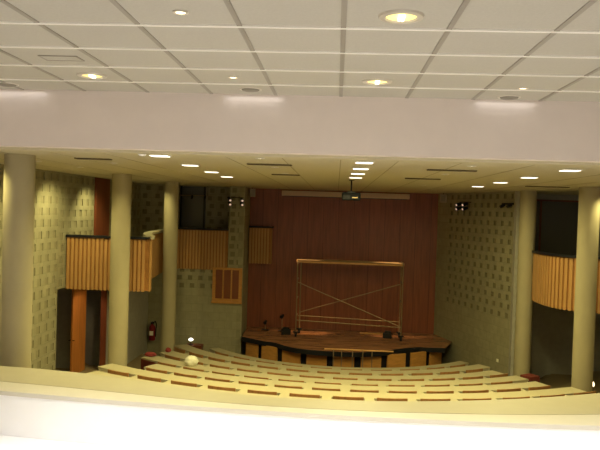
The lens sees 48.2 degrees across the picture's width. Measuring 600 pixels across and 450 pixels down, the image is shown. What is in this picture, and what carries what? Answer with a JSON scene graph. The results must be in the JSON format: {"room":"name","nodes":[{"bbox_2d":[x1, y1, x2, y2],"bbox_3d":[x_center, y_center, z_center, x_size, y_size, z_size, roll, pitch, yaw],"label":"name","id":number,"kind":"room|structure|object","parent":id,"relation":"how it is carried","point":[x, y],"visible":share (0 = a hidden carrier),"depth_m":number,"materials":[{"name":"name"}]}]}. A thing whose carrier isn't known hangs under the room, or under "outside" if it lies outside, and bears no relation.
{"room":"lecture hall","nodes":[
{"label":"lecture hall","id":0,"kind":"room"},
{"bbox_2d":[0,164,140,369],"bbox_3d":[-6.529,1.856,17.573,0.200,6.500,14.900,2,1,3],"label":"wall","id":1,"kind":"structure","parent":0,"point":[47,183],"depth_m":17.38,"materials":[{"name":"concrete"}]},
{"bbox_2d":[68,288,86,372],"bbox_3d":[-6.613,3.133,19.978,0.182,2.565,0.880,2,1,7],"label":"door","id":2,"kind":"structure","parent":1,"relation":"in","point":[78,304],"depth_m":19.90,"materials":[{"name":"brown wood"}]},
{"bbox_2d":[94,177,109,235],"bbox_3d":[-6.164,0.018,20.821,0.058,2.930,1.200,2,1,3],"label":"wood panel","id":3,"kind":"object","parent":1,"relation":"attached to","point":[102,186],"visible":0.64,"depth_m":20.70,"materials":[{"name":"brown wood"}]},
{"bbox_2d":[66,229,162,291],"bbox_3d":[-5.000,0.960,21.468,2.337,1.510,6.820,2,1,3],"label":"balcony","id":4,"kind":"object","parent":1,"relation":"attached to","point":[87,256],"visible":0.8,"depth_m":18.14,"materials":[{"name":"brown wood"}]},
{"bbox_2d":[56,287,108,367],"bbox_3d":[-7.165,3.319,20.593,2.500,3.400,0.200,2,1,3],"label":"wall","id":5,"kind":"structure","parent":0,"point":[64,296],"depth_m":20.50,"materials":[{"name":"black paint"}]},
{"bbox_2d":[99,290,106,365],"bbox_3d":[-5.979,3.016,20.386,0.170,2.690,0.068,2,1,3],"label":"trim","id":6,"kind":"structure","parent":5,"relation":"attached to","point":[103,320],"depth_m":20.36,"materials":[{"name":"red wood"}]},
{"bbox_2d":[85,289,100,364],"bbox_3d":[-7.003,3.299,21.736,1.900,3.400,0.100,2,1,3],"label":"wall","id":7,"kind":"structure","parent":0,"point":[93,300],"depth_m":21.67,"materials":[{"name":"grey paint"}]},
{"bbox_2d":[107,291,148,363],"bbox_3d":[-5.892,3.309,22.828,0.200,3.400,4.400,2,1,3],"label":"wall","id":8,"kind":"structure","parent":0,"point":[138,301],"depth_m":23.68,"materials":[{"name":"grey paint"}]},
{"bbox_2d":[178,186,180,226],"bbox_3d":[-4.826,-0.026,25.756,0.200,3.000,1.300,2,1,3],"label":"wall","id":9,"kind":"structure","parent":0,"point":[179,186],"depth_m":26.04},
{"bbox_2d":[139,184,227,354],"bbox_3d":[-4.347,1.757,25.015,3.350,6.500,0.200,2,1,3],"label":"wall","id":10,"kind":"structure","parent":0,"point":[201,320],"depth_m":24.93,"materials":[{"name":"paint"}]},
{"bbox_2d":[149,321,156,340],"bbox_3d":[-5.477,3.909,24.870,0.266,0.735,0.316,1,1,-25],"label":"fire extinguisher","id":11,"kind":"object","parent":10,"relation":"attached to","point":[152,330],"visible":1,"depth_m":24.76,"materials":[{"name":"red metal"}]},
{"bbox_2d":[177,227,228,269],"bbox_3d":[-3.593,0.874,25.457,1.910,1.530,1.360,2,1,3],"label":"balcony","id":12,"kind":"object","parent":10,"relation":"attached to","point":[198,248],"visible":0.95,"depth_m":24.83,"materials":[{"name":"brown wood"}]},
{"bbox_2d":[211,267,242,303],"bbox_3d":[-2.697,2.243,24.784,1.140,1.320,0.098,2,1,3],"label":"window","id":13,"kind":"structure","parent":10,"relation":"in","point":[226,282],"depth_m":24.77,"materials":[{"name":"orange wood"}]},
{"bbox_2d":[205,187,229,243],"bbox_3d":[-3.099,0.017,26.213,1.200,3.000,0.200,2,1,3],"label":"wall","id":14,"kind":"structure","parent":0,"point":[217,207],"depth_m":26.11,"materials":[{"name":"concrete"}]},
{"bbox_2d":[180,186,205,227],"bbox_3d":[-4.202,-0.036,26.172,0.980,2.940,0.120,2,1,3],"label":"window","id":15,"kind":"structure","parent":14,"relation":"in","point":[192,211],"depth_m":26.16,"materials":[{"name":"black glass"}]},
{"bbox_2d":[225,186,245,353],"bbox_3d":[-2.391,1.820,24.910,0.570,6.500,0.200,2,1,3],"label":"wall pier","id":16,"kind":"object","parent":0,"point":[234,190],"visible":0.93,"depth_m":24.81,"materials":[{"name":"concrete"}]},
{"bbox_2d":[235,186,250,354],"bbox_3d":[-2.183,1.808,25.698,0.200,6.500,1.800,2,1,2],"label":"wall","id":17,"kind":"structure","parent":0,"point":[241,209],"depth_m":25.19,"materials":[{"name":"concrete"}]},
{"bbox_2d":[227,197,243,206],"bbox_3d":[-2.364,-0.851,24.557,0.614,0.336,0.382,2,1,-8],"label":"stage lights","id":18,"kind":"object","parent":17,"relation":"attached to","point":[229,198],"visible":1,"depth_m":24.42,"materials":[{"name":"grey metal"}]},
{"bbox_2d":[0,0,599,101],"bbox_3d":[1.348,-1.663,2.647,16.900,0.072,13.500,2,1,3],"label":"ceiling","id":19,"kind":"structure","parent":0,"point":[460,49],"depth_m":6.65,"materials":[{"name":"tile"}]},
{"bbox_2d":[0,82,18,86],"bbox_3d":[-4.066,-1.940,9.297,0.310,0.030,0.310,2,1,3],"label":"washer","id":20,"kind":"object","parent":19,"relation":"attached to","point":[7,84],"visible":1,"depth_m":9.24,"materials":[{"name":"brown"}]},
{"bbox_2d":[38,55,84,61],"bbox_3d":[-2.672,-1.867,7.509,0.440,0.010,0.240,2,1,3],"label":"access panel","id":21,"kind":"object","parent":19,"relation":"attached to","point":[45,57],"visible":1,"depth_m":7.50,"materials":[{"name":"tile"}]},
{"bbox_2d":[76,72,107,78],"bbox_3d":[-2.621,-1.877,8.448,0.376,0.029,0.376,2,1,3],"label":"recessed light","id":22,"kind":"object","parent":19,"relation":"in","point":[90,75],"visible":1,"depth_m":8.41,"materials":[{"name":"beige"}]},
{"bbox_2d":[172,9,188,14],"bbox_3d":[-0.995,-1.771,5.587,0.136,0.012,0.136,2,1,3],"label":"recessed light","id":23,"kind":"object","parent":19,"relation":"in","point":[177,11],"visible":1,"depth_m":5.57,"materials":[{"name":"beige"}]},
{"bbox_2d":[239,87,261,91],"bbox_3d":[-0.673,-1.831,9.114,0.310,0.030,0.310,2,1,3],"label":"washer","id":24,"kind":"object","parent":19,"relation":"attached to","point":[246,89],"visible":1,"depth_m":9.04,"materials":[{"name":"brown"}]},
{"bbox_2d":[362,78,391,84],"bbox_3d":[0.952,-1.762,8.266,0.376,0.029,0.376,2,1,3],"label":"recessed light","id":25,"kind":"object","parent":19,"relation":"in","point":[370,81],"visible":1,"depth_m":8.23,"materials":[{"name":"beige"}]},
{"bbox_2d":[378,9,423,23],"bbox_3d":[0.832,-1.704,5.509,0.376,0.029,0.376,2,1,3],"label":"recessed light","id":26,"kind":"object","parent":19,"relation":"in","point":[396,16],"visible":1,"depth_m":5.49,"materials":[{"name":"beige"}]},
{"bbox_2d":[497,95,520,99],"bbox_3d":[2.839,-1.722,9.095,0.310,0.030,0.310,2,1,3],"label":"washer","id":27,"kind":"object","parent":19,"relation":"attached to","point":[504,97],"visible":1,"depth_m":9.02,"materials":[{"name":"brown"}]},
{"bbox_2d":[0,89,599,162],"bbox_3d":[1.708,-1.401,9.494,16.900,0.880,0.200,2,1,3],"label":"wall","id":28,"kind":"structure","parent":0,"point":[484,129],"depth_m":9.49,"materials":[{"name":"white paint"}]},
{"bbox_2d":[0,366,599,449],"bbox_3d":[1.691,3.209,9.978,17.083,1.444,3.043,2,1,-4],"label":"wall","id":29,"kind":"structure","parent":0,"point":[45,404],"depth_m":9.02,"materials":[{"name":"white paint"}]},
{"bbox_2d":[0,147,599,194],"bbox_3d":[1.162,-1.182,18.093,18.900,0.095,16.900,2,1,3],"label":"ceiling","id":30,"kind":"structure","parent":0,"point":[316,172],"depth_m":13.60,"materials":[{"name":"beige paint"}]},
{"bbox_2d":[74,158,112,159],"bbox_3d":[-3.666,-1.171,11.895,0.630,0.020,0.180,2,1,3],"label":"ceiling vent","id":31,"kind":"object","parent":30,"relation":"in","point":[74,158],"visible":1,"depth_m":11.81,"materials":[{"name":"brown"}]},
{"bbox_2d":[249,188,255,196],"bbox_3d":[-1.831,-1.261,25.712,0.220,0.355,0.190,1,1,-14],"label":"loudspeaker","id":32,"kind":"object","parent":30,"relation":"attached to","point":[251,191],"visible":1,"depth_m":25.63,"materials":[{"name":"beige"}]},
{"bbox_2d":[247,163,291,165],"bbox_3d":[-0.543,-1.076,11.978,0.800,0.020,0.180,2,1,3],"label":"ceiling vent","id":33,"kind":"object","parent":30,"relation":"in","point":[247,163],"visible":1,"depth_m":11.90,"materials":[{"name":"brown metal"}]},
{"bbox_2d":[342,180,360,200],"bbox_3d":[1.307,-0.882,17.066,0.470,0.520,0.408,2,1,3],"label":"projector","id":34,"kind":"object","parent":30,"relation":"hanging from","point":[348,196],"visible":0.98,"depth_m":16.88,"materials":[{"name":"black paint"}]},
{"bbox_2d":[354,161,374,163],"bbox_3d":[1.030,-0.998,10.732,0.310,0.022,0.280,2,1,3],"label":"recessed light","id":35,"kind":"object","parent":30,"relation":"in","point":[356,162],"visible":1,"depth_m":10.61,"materials":[{"name":"white"}]},
{"bbox_2d":[440,193,446,202],"bbox_3d":[5.422,-1.027,25.322,0.220,0.355,0.190,2,1,20],"label":"loudspeaker","id":36,"kind":"object","parent":30,"relation":"attached to","point":[443,198],"visible":1,"depth_m":25.24,"materials":[{"name":"beige"}]},
{"bbox_2d":[427,169,476,171],"bbox_3d":[2.716,-0.975,12.002,0.870,0.020,0.180,2,1,3],"label":"ceiling vent","id":37,"kind":"object","parent":30,"relation":"in","point":[427,169],"visible":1,"depth_m":11.93,"materials":[{"name":"brown metal"}]},
{"bbox_2d":[558,169,581,171],"bbox_3d":[4.451,-0.899,11.048,0.310,0.022,0.280,2,1,3],"label":"recessed light","id":38,"kind":"object","parent":30,"relation":"in","point":[565,170],"visible":1,"depth_m":10.93,"materials":[{"name":"white plastic"}]},
{"bbox_2d":[55,352,599,392],"bbox_3d":[0.923,4.889,18.232,19.000,0.970,16.900,2,1,3],"label":"floor","id":39,"kind":"structure","parent":0,"point":[554,380],"depth_m":22.11,"materials":[{"name":"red carpet"}]},
{"bbox_2d":[0,153,35,367],"bbox_3d":[-4.899,1.591,11.579,0.560,5.599,0.560,2,1,3],"label":"column","id":40,"kind":"structure","parent":39,"relation":"on","point":[19,169],"depth_m":11.35,"materials":[{"name":"paint"}]},
{"bbox_2d":[108,369,128,376],"bbox_3d":[-4.428,3.978,16.319,0.670,0.845,0.125,3,1,30],"label":"seat","id":41,"kind":"object","parent":39,"relation":"on","point":[109,370],"visible":0.1,"depth_m":16.23,"materials":[{"name":"brown wood"}]},
{"bbox_2d":[108,173,131,366],"bbox_3d":[-4.771,1.600,17.692,0.560,5.884,0.560,2,1,3],"label":"column","id":42,"kind":"structure","parent":39,"relation":"on","point":[121,183],"depth_m":17.48,"materials":[{"name":"paint"}]},
{"bbox_2d":[137,375,160,381],"bbox_3d":[-3.577,4.014,15.877,0.670,0.845,0.125,2,1,25],"label":"seat","id":43,"kind":"object","parent":39,"relation":"on","point":[138,376],"visible":0.09,"depth_m":15.80,"materials":[{"name":"brown wood"}]},
{"bbox_2d":[146,367,166,373],"bbox_3d":[-3.709,4.143,17.315,0.670,0.845,0.125,2,1,29],"label":"seat","id":44,"kind":"object","parent":39,"relation":"on","point":[147,368],"visible":0.12,"depth_m":17.25,"materials":[{"name":"brown wood"}]},
{"bbox_2d":[160,182,178,351],"bbox_3d":[-4.386,1.752,22.513,0.540,6.379,0.540,2,1,3],"label":"column","id":45,"kind":"structure","parent":39,"relation":"on","point":[171,192],"depth_m":22.31,"materials":[{"name":"paint"}]},
{"bbox_2d":[171,380,196,386],"bbox_3d":[-2.693,4.050,15.502,0.670,0.845,0.125,2,1,21],"label":"seat","id":46,"kind":"object","parent":39,"relation":"on","point":[172,381],"visible":0.11,"depth_m":15.43,"materials":[{"name":"brown wood"}]},
{"bbox_2d":[174,372,196,377],"bbox_3d":[-2.895,4.177,16.907,0.670,0.845,0.125,2,1,24],"label":"seat","id":47,"kind":"object","parent":39,"relation":"on","point":[175,373],"visible":0.11,"depth_m":16.84,"materials":[{"name":"brown wood"}]},
{"bbox_2d":[187,343,202,349],"bbox_3d":[-3.852,4.714,24.348,0.600,0.750,0.400,2,1,3],"label":"side table","id":48,"kind":"object","parent":39,"relation":"on","point":[199,346],"visible":0.47,"depth_m":24.18,"materials":[{"name":"red wood"}]},
{"bbox_2d":[205,377,229,382],"bbox_3d":[-2.050,4.211,16.567,0.670,0.845,0.125,2,1,20],"label":"seat","id":49,"kind":"object","parent":39,"relation":"on","point":[206,378],"visible":0.11,"depth_m":16.50,"materials":[{"name":"brown wood"}]},
{"bbox_2d":[208,385,235,391],"bbox_3d":[-1.784,4.085,15.197,0.670,0.845,0.125,2,1,16],"label":"seat","id":50,"kind":"object","parent":39,"relation":"on","point":[209,386],"visible":0.1,"depth_m":15.12,"materials":[{"name":"brown wood"}]},
{"bbox_2d":[86,371,360,400],"bbox_3d":[2.072,4.135,15.049,14.600,0.750,2.678,2,1,-2],"label":"curved desk","id":51,"kind":"object","parent":39,"relation":"on","point":[93,372],"visible":0.07,"depth_m":14.82,"materials":[{"name":"beige laminate"}]},
{"bbox_2d":[237,368,258,372],"bbox_3d":[-1.478,4.506,18.939,0.670,0.845,0.125,2,1,21],"label":"seat","id":52,"kind":"object","parent":39,"relation":"on","point":[238,369],"visible":0.13,"depth_m":18.87,"materials":[{"name":"brown wood"}]},
{"bbox_2d":[239,381,264,385],"bbox_3d":[-1.181,4.244,16.297,0.670,0.845,0.125,2,1,15],"label":"seat","id":53,"kind":"object","parent":39,"relation":"on","point":[240,382],"visible":0.09,"depth_m":16.22,"materials":[{"name":"brown wood"}]},
{"bbox_2d":[247,389,276,394],"bbox_3d":[-0.854,4.119,14.962,0.670,0.845,0.125,2,1,12],"label":"seat","id":54,"kind":"object","parent":39,"relation":"on","point":[248,391],"visible":0.1,"depth_m":14.89,"materials":[{"name":"brown wood"}]},
{"bbox_2d":[274,384,301,388],"bbox_3d":[-0.292,4.276,16.098,0.670,0.845,0.125,2,1,10],"label":"seat","id":55,"kind":"object","parent":39,"relation":"on","point":[275,385],"visible":0.09,"depth_m":16.03,"materials":[{"name":"brown wood"}]},
{"bbox_2d":[286,368,308,371],"bbox_3d":[-0.086,4.694,19.843,0.670,0.845,0.125,2,1,14],"label":"seat","id":56,"kind":"object","parent":39,"relation":"on","point":[287,369],"visible":0.11,"depth_m":19.77,"materials":[{"name":"brown wood"}]},
{"bbox_2d":[290,393,319,397],"bbox_3d":[0.092,4.152,14.800,0.670,0.845,0.125,2,1,7],"label":"seat","id":57,"kind":"object","parent":39,"relation":"on","point":[291,394],"visible":0.11,"depth_m":14.73,"materials":[{"name":"brown wood"}]},
{"bbox_2d":[312,387,339,390],"bbox_3d":[0.609,4.307,15.972,0.670,0.845,0.125,2,1,6],"label":"seat","id":58,"kind":"object","parent":39,"relation":"on","point":[313,388],"visible":0.09,"depth_m":15.90,"materials":[{"name":"brown wood"}]},
{"bbox_2d":[160,351,502,380],"bbox_3d":[0.653,4.605,19.600,10.588,0.750,2.576,2,1,8],"label":"curved desk","id":59,"kind":"object","parent":39,"relation":"on","point":[206,362],"visible":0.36,"depth_m":19.26,"materials":[{"name":"beige laminate"}]},
{"bbox_2d":[175,344,489,375],"bbox_3d":[0.644,4.736,21.101,10.575,0.750,2.977,2,1,10],"label":"curved desk","id":60,"kind":"object","parent":39,"relation":"on","point":[187,348],"visible":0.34,"depth_m":20.69,"materials":[{"name":"beige laminate"}]},
{"bbox_2d":[209,347,468,370],"bbox_3d":[1.118,4.917,22.148,9.017,0.750,2.661,2,1,7],"label":"curved desk","id":61,"kind":"object","parent":39,"relation":"on","point":[212,350],"visible":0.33,"depth_m":21.97,"materials":[{"name":"beige laminate"}]},
{"bbox_2d":[141,356,539,386],"bbox_3d":[0.966,4.461,18.416,11.449,0.780,2.790,2,1,3],"label":"curved desk","id":62,"kind":"object","parent":39,"relation":"on","point":[145,361],"visible":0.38,"depth_m":18.11,"materials":[{"name":"beige laminate"}]},
{"bbox_2d":[144,352,156,356],"bbox_3d":[-4.440,3.834,19.909,0.360,0.128,0.254,2,1,3],"label":"jacket","id":63,"kind":"object","parent":62,"relation":"on","point":[149,354],"visible":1,"depth_m":19.83,"materials":[{"name":"red fabric"}]},
{"bbox_2d":[184,355,198,366],"bbox_3d":[-3.062,3.818,18.884,0.407,0.292,0.333,2,1,3],"label":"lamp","id":64,"kind":"object","parent":62,"relation":"on","point":[191,360],"visible":1,"depth_m":18.78,"materials":[{"name":"beige"}]},
{"bbox_2d":[98,363,585,400],"bbox_3d":[0.820,4.198,15.898,12.100,0.750,2.546,2,1,3],"label":"curved desk","id":65,"kind":"object","parent":39,"relation":"on","point":[133,372],"visible":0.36,"depth_m":15.55,"materials":[{"name":"beige laminate"}]},
{"bbox_2d":[333,377,357,379],"bbox_3d":[1.230,4.603,18.357,0.670,0.845,0.125,2,1,3],"label":"seat","id":66,"kind":"object","parent":39,"relation":"on","point":[333,377],"visible":0.11,"depth_m":18.29,"materials":[{"name":"brown wood"}]},
{"bbox_2d":[144,364,548,393],"bbox_3d":[1.071,4.347,16.928,10.600,0.750,2.196,2,1,3],"label":"curved desk","id":67,"kind":"object","parent":39,"relation":"on","point":[170,370],"visible":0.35,"depth_m":16.73,"materials":[{"name":"beige laminate"}]},
{"bbox_2d":[242,326,451,367],"bbox_3d":[1.675,4.695,24.362,7.770,1.010,4.071,2,1,3],"label":"stage","id":68,"kind":"object","parent":39,"relation":"on","point":[415,349],"visible":0.73,"depth_m":23.58,"materials":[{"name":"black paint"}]},
{"bbox_2d":[281,327,290,334],"bbox_3d":[-0.528,3.974,25.154,0.320,0.260,0.200,1,1,-14],"label":"equipment case","id":69,"kind":"object","parent":68,"relation":"on","point":[285,330],"visible":1,"depth_m":25.07,"materials":[{"name":"black plastic"}]},
{"bbox_2d":[293,258,403,340],"bbox_3d":[1.825,2.745,24.950,4.060,2.866,0.870,2,1,3],"label":"scaffold","id":70,"kind":"object","parent":68,"relation":"on","point":[301,260],"visible":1,"depth_m":24.64,"materials":[{"name":"silver"}]},
{"bbox_2d":[383,330,391,338],"bbox_3d":[3.270,4.094,25.049,0.320,0.260,0.240,2,1,15],"label":"equipment case","id":71,"kind":"object","parent":68,"relation":"on","point":[387,334],"visible":1,"depth_m":24.96,"materials":[{"name":"black plastic"}]},
{"bbox_2d":[333,396,363,400],"bbox_3d":[1.048,4.184,14.712,0.670,0.845,0.125,2,1,3],"label":"seat","id":72,"kind":"object","parent":39,"relation":"on","point":[334,397],"visible":0.09,"depth_m":14.65,"materials":[{"name":"brown wood"}]},
{"bbox_2d":[324,348,393,367],"bbox_3d":[1.925,4.686,22.100,2.270,1.165,0.140,2,1,3],"label":"guard rail","id":73,"kind":"object","parent":39,"relation":"on","point":[333,349],"visible":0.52,"depth_m":22.08,"materials":[{"name":"brown"}]},
{"bbox_2d":[350,389,378,392],"bbox_3d":[1.518,4.336,15.919,0.670,0.845,0.125,2,1,1],"label":"seat","id":74,"kind":"object","parent":39,"relation":"on","point":[351,390],"visible":0.1,"depth_m":15.86,"materials":[{"name":"brown wood"}]},
{"bbox_2d":[352,384,377,385],"bbox_3d":[1.640,4.479,17.101,0.670,0.845,0.125,2,1,0],"label":"seat","id":75,"kind":"object","parent":39,"relation":"on","point":[352,384],"visible":0.1,"depth_m":17.04,"materials":[{"name":"brown wood"}]},
{"bbox_2d":[367,379,391,380],"bbox_3d":[2.157,4.632,18.356,0.670,0.845,0.125,2,1,-3],"label":"seat","id":76,"kind":"object","parent":39,"relation":"on","point":[367,379],"visible":0.11,"depth_m":18.29,"materials":[{"name":"brown wood"}]},
{"bbox_2d":[377,398,407,400],"bbox_3d":[2.007,4.214,14.697,0.670,0.845,0.125,2,1,-1],"label":"seat","id":77,"kind":"object","parent":39,"relation":"on","point":[378,399],"visible":0.09,"depth_m":14.64,"materials":[{"name":"brown wood"}]},
{"bbox_2d":[389,385,414,386],"bbox_3d":[2.583,4.507,17.139,0.670,0.845,0.125,2,1,-5],"label":"seat","id":78,"kind":"object","parent":39,"relation":"on","point":[389,385],"visible":0.09,"depth_m":17.07,"materials":[{"name":"brown wood"}]},
{"bbox_2d":[389,391,416,393],"bbox_3d":[2.429,4.364,15.940,0.670,0.845,0.125,2,1,-4],"label":"seat","id":79,"kind":"object","parent":39,"relation":"on","point":[408,392],"visible":0.09,"depth_m":15.88,"materials":[{"name":"brown wood"}]},
{"bbox_2d":[411,373,432,375],"bbox_3d":[3.604,4.808,19.873,0.670,0.845,0.125,1,1,-15],"label":"seat","id":80,"kind":"object","parent":39,"relation":"on","point":[412,374],"visible":0.12,"depth_m":19.79,"materials":[{"name":"brown wood"}]},
{"bbox_2d":[420,398,449,400],"bbox_3d":[2.965,4.242,14.757,0.670,0.845,0.125,2,1,-6],"label":"seat","id":81,"kind":"object","parent":39,"relation":"on","point":[420,398],"visible":0.09,"depth_m":14.69,"materials":[{"name":"brown wood"}]},
{"bbox_2d":[426,391,453,393],"bbox_3d":[3.334,4.390,16.035,0.670,0.845,0.125,2,1,-8],"label":"seat","id":82,"kind":"object","parent":39,"relation":"on","point":[427,392],"visible":0.12,"depth_m":15.97,"materials":[{"name":"brown wood"}]},
{"bbox_2d":[433,378,454,380],"bbox_3d":[3.985,4.682,18.645,0.670,0.845,0.125,1,1,-15],"label":"seat","id":83,"kind":"object","parent":39,"relation":"on","point":[442,379],"visible":0.09,"depth_m":18.58,"materials":[{"name":"brown wood"}]},
{"bbox_2d":[440,371,459,374],"bbox_3d":[4.489,4.829,20.165,0.670,0.845,0.125,1,1,-22],"label":"seat","id":84,"kind":"object","parent":39,"relation":"on","point":[453,372],"visible":0.13,"depth_m":20.09,"materials":[{"name":"brown wood"}]},
{"bbox_2d":[459,383,482,385],"bbox_3d":[4.438,4.557,17.480,0.670,0.845,0.125,1,1,-16],"label":"seat","id":85,"kind":"object","parent":39,"relation":"on","point":[477,383],"visible":0.1,"depth_m":17.41,"materials":[{"name":"brown wood"}]},
{"bbox_2d":[463,376,482,379],"bbox_3d":[4.867,4.703,18.933,0.670,0.845,0.125,1,1,-21],"label":"seat","id":86,"kind":"object","parent":39,"relation":"on","point":[477,377],"visible":0.12,"depth_m":18.85,"materials":[{"name":"brown wood"}]},
{"bbox_2d":[466,368,482,372],"bbox_3d":[5.331,4.846,20.563,0.670,0.845,0.125,1,1,-29],"label":"seat","id":87,"kind":"object","parent":39,"relation":"on","point":[481,369],"visible":0.12,"depth_m":20.50,"materials":[{"name":"brown wood"}]},
{"bbox_2d":[463,390,488,392],"bbox_3d":[4.229,4.414,16.204,0.670,0.845,0.125,1,1,-13],"label":"seat","id":88,"kind":"object","parent":39,"relation":"on","point":[477,391],"visible":0.1,"depth_m":16.15,"materials":[{"name":"brown wood"}]},
{"bbox_2d":[463,398,490,400],"bbox_3d":[3.915,4.269,14.890,0.670,0.845,0.125,2,1,-10],"label":"seat","id":89,"kind":"object","parent":39,"relation":"on","point":[464,399],"visible":0.12,"depth_m":14.82,"materials":[{"name":"brown wood"}]},
{"bbox_2d":[490,373,507,377],"bbox_3d":[5.713,4.721,19.311,0.670,0.845,0.125,1,1,-27],"label":"seat","id":90,"kind":"object","parent":39,"relation":"on","point":[506,374],"visible":0.1,"depth_m":19.24,"materials":[{"name":"brown wood"}]},
{"bbox_2d":[491,381,512,384],"bbox_3d":[5.333,4.578,17.779,0.670,0.845,0.125,1,1,-21],"label":"seat","id":91,"kind":"object","parent":39,"relation":"on","point":[507,382],"visible":0.11,"depth_m":17.69,"materials":[{"name":"brown wood"}]},
{"bbox_2d":[497,388,520,391],"bbox_3d":[5.108,4.436,16.444,0.670,0.845,0.125,1,1,-18],"label":"seat","id":92,"kind":"object","parent":39,"relation":"on","point":[515,389],"visible":0.11,"depth_m":16.36,"materials":[{"name":"brown wood"}]},
{"bbox_2d":[503,396,529,398],"bbox_3d":[4.852,4.293,15.096,0.670,0.845,0.125,1,1,-15],"label":"seat","id":93,"kind":"object","parent":39,"relation":"on","point":[527,396],"visible":0.07,"depth_m":15.03,"materials":[{"name":"brown wood"}]},
{"bbox_2d":[513,190,536,376],"bbox_3d":[6.865,2.064,20.454,0.540,6.214,0.540,2,1,3],"label":"column","id":94,"kind":"structure","parent":39,"relation":"on","point":[528,199],"depth_m":20.25,"materials":[{"name":"paint"}]},
{"bbox_2d":[528,385,549,390],"bbox_3d":[5.964,4.455,16.755,0.670,0.845,0.125,1,1,-22],"label":"seat","id":95,"kind":"object","parent":39,"relation":"on","point":[542,387],"visible":0.13,"depth_m":16.67,"materials":[{"name":"brown wood"}]},
{"bbox_2d":[571,187,599,391],"bbox_3d":[7.186,1.989,16.879,0.560,5.884,0.560,2,1,3],"label":"column","id":96,"kind":"structure","parent":39,"relation":"on","point":[589,197],"depth_m":16.67,"materials":[{"name":"paint"}]},
{"bbox_2d":[247,188,438,333],"bbox_3d":[1.714,1.912,26.486,7.700,6.500,0.210,2,1,3],"label":"wall","id":97,"kind":"structure","parent":0,"point":[383,230],"depth_m":26.38,"materials":[{"name":"brown wood"}]},
{"bbox_2d":[248,226,273,263],"bbox_3d":[-1.527,0.775,26.274,0.920,1.460,0.500,2,1,3],"label":"balcony","id":98,"kind":"object","parent":97,"relation":"attached to","point":[260,237],"visible":1,"depth_m":26.08,"materials":[{"name":"brown wood"}]},
{"bbox_2d":[282,190,409,199],"bbox_3d":[1.781,-1.173,26.251,5.000,0.240,0.115,2,1,3],"label":"projection screen","id":99,"kind":"object","parent":97,"relation":"attached to","point":[284,193],"visible":0.86,"depth_m":26.22,"materials":[{"name":"beige paint"}]},
{"bbox_2d":[434,191,519,373],"bbox_3d":[6.167,2.116,23.531,0.200,6.500,5.607,1,1,-16],"label":"wall","id":100,"kind":"structure","parent":0,"point":[474,253],"depth_m":23.36,"materials":[{"name":"paint"}]},
{"bbox_2d":[455,202,470,210],"bbox_3d":[5.814,-0.661,23.842,0.382,0.336,0.614,1,1,-16],"label":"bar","id":101,"kind":"object","parent":100,"relation":"attached to","point":[463,204],"visible":1,"depth_m":23.68,"materials":[{"name":"grey metal"}]},
{"bbox_2d":[499,203,513,207],"bbox_3d":[6.594,-0.615,21.319,0.282,0.173,0.600,1,1,-16],"label":"spotlight","id":102,"kind":"object","parent":100,"relation":"attached to","point":[508,205],"visible":1,"depth_m":21.25,"materials":[{"name":"black paint"}]},
{"bbox_2d":[508,191,519,375],"bbox_3d":[6.841,2.169,22.110,0.180,6.500,2.200,2,1,3],"label":"wall","id":103,"kind":"structure","parent":0,"point":[516,214],"depth_m":21.04,"materials":[{"name":"beige paint"}]},
{"bbox_2d":[530,194,599,377],"bbox_3d":[8.792,2.205,23.207,4.000,6.500,0.200,2,1,3],"label":"wall","id":104,"kind":"structure","parent":0,"point":[552,328],"depth_m":23.14,"materials":[{"name":"grey paint"}]},
{"bbox_2d":[535,199,578,254],"bbox_3d":[8.591,0.589,23.144,2.100,2.920,0.120,2,1,3],"label":"window","id":105,"kind":"structure","parent":104,"relation":"in","point":[556,220],"depth_m":23.11,"materials":[{"name":"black glass"}]},
{"bbox_2d":[532,250,599,313],"bbox_3d":[8.782,1.570,20.254,3.647,1.500,5.470,2,1,3],"label":"balcony","id":106,"kind":"object","parent":104,"relation":"attached to","point":[554,275],"visible":0.73,"depth_m":18.56,"materials":[{"name":"brown wood"}]},
{"bbox_3d":[1.238,2.842,3.297,16.900,2.450,14.600,2,1,3],"label":"floor","id":107,"kind":"structure","parent":0,"visible":0},
{"bbox_2d":[0,435,154,449],"bbox_3d":[1.498,3.553,8.551,16.890,0.810,2.188,2,1,3],"label":"countertop","id":108,"kind":"structure","parent":107,"relation":"on","point":[6,442],"depth_m":9.07,"materials":[{"name":"white"}]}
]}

